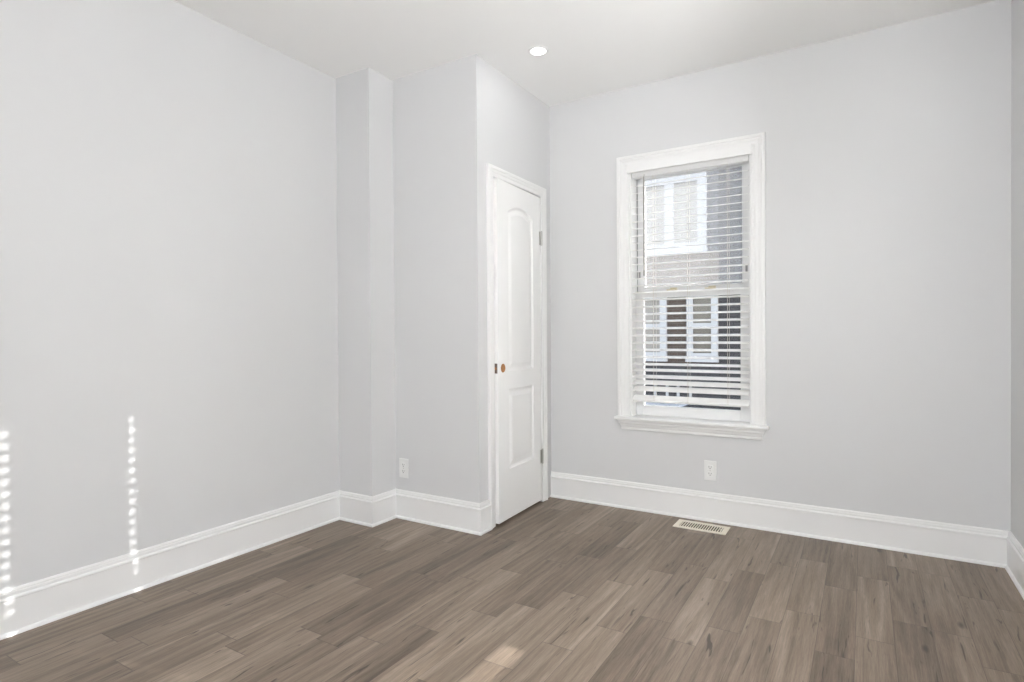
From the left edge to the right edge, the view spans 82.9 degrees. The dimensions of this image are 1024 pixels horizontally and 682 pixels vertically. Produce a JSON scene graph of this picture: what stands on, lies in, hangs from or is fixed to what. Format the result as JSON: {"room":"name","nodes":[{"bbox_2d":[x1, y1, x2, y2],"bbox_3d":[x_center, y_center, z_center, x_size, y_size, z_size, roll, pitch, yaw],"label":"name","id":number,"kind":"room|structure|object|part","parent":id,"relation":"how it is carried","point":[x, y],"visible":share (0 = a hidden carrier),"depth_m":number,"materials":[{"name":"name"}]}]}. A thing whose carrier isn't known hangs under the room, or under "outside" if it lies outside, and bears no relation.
{"room":"empty bedroom","nodes":[
{"label":"empty bedroom","id":0,"kind":"room"},
{"bbox_2d":[0,0,338,590],"bbox_3d":[-1.957,-0.164,2.279,0.200,2.839,5.663,0,1,31],"label":"wall","id":1,"kind":"structure","parent":0,"point":[169,280],"depth_m":2.63,"materials":[{"name":"paint"}]},
{"bbox_2d":[0,490,339,639],"bbox_3d":[-2.134,1.025,1.768,0.026,0.172,4.180,0,1,31],"label":"baseboard","id":2,"kind":"structure","parent":1,"relation":"attached to","point":[31,605],"depth_m":2.60,"materials":[{"name":"white wood"}]},
{"bbox_2d":[336,68,395,495],"bbox_3d":[-0.871,-0.258,3.606,0.276,2.689,0.302,0,1,31],"label":"wall pier","id":3,"kind":"object","parent":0,"point":[364,98],"visible":0.71,"depth_m":3.48,"materials":[{"name":"paint"}]},
{"bbox_2d":[339,489,395,526],"bbox_3d":[-0.884,1.001,3.557,0.302,0.172,0.228,0,1,31],"label":"baseboard","id":4,"kind":"object","parent":3,"relation":"attached to","point":[370,511],"visible":1,"depth_m":3.47,"materials":[{"name":"white wood"}]},
{"bbox_2d":[392,59,463,499],"bbox_3d":[-0.477,-0.260,3.491,0.517,2.689,0.110,0,1,31],"label":"wall","id":5,"kind":"structure","parent":0,"point":[426,103],"depth_m":3.43,"materials":[{"name":"paint"}]},
{"bbox_2d":[399,458,408,477],"bbox_3d":[-0.662,0.778,3.547,0.072,0.118,0.009,0,1,31],"label":"wall outlet","id":6,"kind":"object","parent":5,"relation":"attached to","point":[403,463],"visible":1,"depth_m":3.54,"materials":[{"name":"white plastic"}]},
{"bbox_2d":[396,489,480,535],"bbox_3d":[-0.446,0.999,3.408,0.653,0.172,0.026,0,1,31],"label":"baseboard","id":7,"kind":"structure","parent":5,"relation":"attached to","point":[443,512],"depth_m":3.39,"materials":[{"name":"white wood"}]},
{"bbox_2d":[460,54,551,502],"bbox_3d":[-0.009,-0.265,3.657,0.110,2.689,0.881,0,1,31],"label":"wall","id":8,"kind":"structure","parent":0,"point":[504,125],"depth_m":3.31,"materials":[{"name":"paint"}]},
{"bbox_2d":[480,499,491,534],"bbox_3d":[-0.154,0.999,3.284,0.026,0.172,0.117,0,1,31],"label":"baseboard","id":9,"kind":"structure","parent":8,"relation":"attached to","point":[485,506],"depth_m":3.29,"materials":[{"name":"white wood"}]},
{"bbox_2d":[486,163,547,528],"bbox_3d":[0.006,0.029,3.654,0.139,2.102,0.703,0,1,31],"label":"door","id":10,"kind":"structure","parent":8,"relation":"in","point":[515,205],"depth_m":3.58,"materials":[{"name":"white wood"}]},
{"bbox_2d":[0,497,1023,681],"bbox_3d":[-0.433,1.179,1.369,3.447,0.150,5.363,0,1,31],"label":"floor","id":11,"kind":"structure","parent":0,"point":[559,590],"depth_m":2.32,"materials":[{"name":"wood"}]},
{"bbox_2d":[673,519,729,534],"bbox_3d":[1.093,1.072,3.346,0.292,0.007,0.144,0,1,31],"label":"floor vent","id":12,"kind":"object","parent":11,"relation":"in","point":[705,527],"visible":1,"depth_m":3.34,"materials":[{"name":"beige metal"}]},
{"bbox_2d":[173,0,995,106],"bbox_3d":[-0.452,-1.660,1.343,3.747,0.150,5.663,0,1,31],"label":"ceiling","id":13,"kind":"structure","parent":0,"point":[595,47],"depth_m":3.00,"materials":[{"name":"paint"}]},
{"bbox_2d":[528,46,548,56],"bbox_3d":[0.145,-1.603,3.210,0.116,0.005,0.116,0,1,31],"label":"recessed light","id":14,"kind":"object","parent":13,"relation":"in","point":[537,51],"visible":1,"depth_m":3.21,"materials":[{"name":"plastic"}]},
{"bbox_2d":[549,0,1010,530],"bbox_3d":[1.063,-0.197,3.639,3.547,2.839,0.200,0,1,31],"label":"wall","id":15,"kind":"structure","parent":0,"point":[888,149],"depth_m":3.08,"materials":[{"name":"paint"}]},
{"bbox_2d":[614,132,768,439],"bbox_3d":[1.111,-0.306,3.596,0.914,1.741,0.280,0,1,31],"label":"window","id":16,"kind":"structure","parent":15,"relation":"in","point":[745,423],"depth_m":3.53,"materials":[{"name":"white wood"}]},
{"bbox_2d":[627,144,751,407],"bbox_3d":[1.072,-0.366,3.525,0.742,1.507,0.098,0,1,31],"label":"window blind","id":17,"kind":"object","parent":16,"relation":"attached to","point":[735,155],"visible":0.91,"depth_m":3.52,"materials":[{"name":"white plastic"}]},
{"bbox_3d":[0.900,-0.338,3.654,0.002,1.407,0.056,0,1,31],"label":"ladder cord","id":18,"kind":"part","parent":17,"relation":"part of","materials":[{"name":"white fabric"}]},
{"bbox_3d":[1.080,-0.338,3.544,0.002,1.407,0.056,0,1,31],"label":"ladder cord","id":19,"kind":"part","parent":17,"relation":"part of","materials":[{"name":"white fabric"}]},
{"bbox_3d":[1.082,0.366,3.552,0.702,0.042,0.049,0,1,31],"label":"rail","id":20,"kind":"part","parent":17,"relation":"part of","materials":[{"name":"white plastic"}]},
{"bbox_3d":[1.278,-0.338,3.424,0.002,1.407,0.056,0,1,31],"label":"ladder cord","id":21,"kind":"part","parent":17,"relation":"part of","materials":[{"name":"white fabric"}]},
{"bbox_3d":[1.079,0.490,3.541,0.914,0.020,0.135,0,1,31],"label":"sill","id":22,"kind":"part","parent":16,"relation":"part of","materials":[{"name":"white wood"}]},
{"bbox_3d":[1.127,-0.696,3.630,0.694,0.787,0.030,0,1,31],"label":"sash","id":23,"kind":"part","parent":16,"relation":"part of","materials":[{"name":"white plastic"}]},
{"bbox_3d":[1.113,0.080,3.605,0.694,0.798,0.032,0,1,31],"label":"sash","id":24,"kind":"part","parent":16,"relation":"part of","materials":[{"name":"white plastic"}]},
{"bbox_2d":[704,460,716,480],"bbox_3d":[1.182,0.773,3.456,0.072,0.118,0.009,0,1,31],"label":"wall outlet","id":25,"kind":"object","parent":15,"relation":"attached to","point":[710,467],"visible":1,"depth_m":3.45,"materials":[{"name":"white plastic"}]},
{"bbox_2d":[550,471,1008,567],"bbox_3d":[1.312,0.988,3.370,2.444,0.172,0.026,0,1,31],"label":"baseboard","id":26,"kind":"structure","parent":15,"relation":"attached to","point":[964,543],"depth_m":3.20,"materials":[{"name":"white wood"}]},
{"bbox_2d":[1011,0,1023,547],"bbox_3d":[1.021,-0.166,0.350,0.200,2.839,5.463,0,1,31],"label":"wall","id":27,"kind":"structure","parent":0,"point":[1017,6],"depth_m":2.62,"materials":[{"name":"paint"}]},
{"bbox_2d":[1005,531,1023,599],"bbox_3d":[0.985,1.016,0.505,0.026,0.172,5.263,0,1,31],"label":"baseboard","id":28,"kind":"structure","parent":27,"relation":"attached to","point":[1014,567],"depth_m":2.59,"materials":[{"name":"white wood"}]},
{"label":"outside","id":29,"kind":"structure","parent":0,"visible":0},
{"bbox_3d":[0.017,2.513,0.023,80.000,0.200,80.000,0,1,31],"label":"ground","id":30,"kind":"structure","parent":29,"visible":0},
{"bbox_2d":[645,170,718,408],"bbox_3d":[3.284,-1.680,18.957,7.910,7.800,6.160,0,1,31],"label":"house","id":31,"kind":"structure","parent":30,"relation":"on","point":[709,179],"depth_m":14.85,"materials":[{"name":"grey brick"}]},
{"bbox_3d":[3.629,-0.390,15.308,0.590,1.368,0.025,0,1,31],"label":"pane","id":32,"kind":"part","parent":31,"relation":"part of","materials":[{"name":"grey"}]},
{"bbox_3d":[4.076,-3.275,14.998,1.440,1.538,0.025,0,1,31],"label":"pane","id":33,"kind":"part","parent":31,"relation":"part of","materials":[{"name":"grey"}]},
{"bbox_3d":[4.795,-0.391,14.598,0.450,1.392,0.025,0,1,31],"label":"pane","id":34,"kind":"part","parent":31,"relation":"part of","materials":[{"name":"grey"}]},
{"bbox_2d":[719,166,741,409],"bbox_3d":[10.332,-1.688,14.669,8.590,7.800,6.160,0,1,31],"label":"house","id":35,"kind":"structure","parent":30,"relation":"on","point":[737,175],"depth_m":14.26,"materials":[{"name":"grey paint"}]},
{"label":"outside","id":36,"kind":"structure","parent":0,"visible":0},
{"bbox_3d":[0.421,2.307,10.309,70.000,0.020,7.200,0,1,31],"label":"road","id":37,"kind":"object","parent":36,"visible":0},
{"bbox_2d":[645,395,702,407],"bbox_3d":[1.760,1.524,7.143,4.420,1.585,1.850,0,1,31],"label":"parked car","id":38,"kind":"object","parent":37,"relation":"on","point":[646,403],"visible":0.02,"depth_m":7.14,"materials":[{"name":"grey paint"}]}
]}

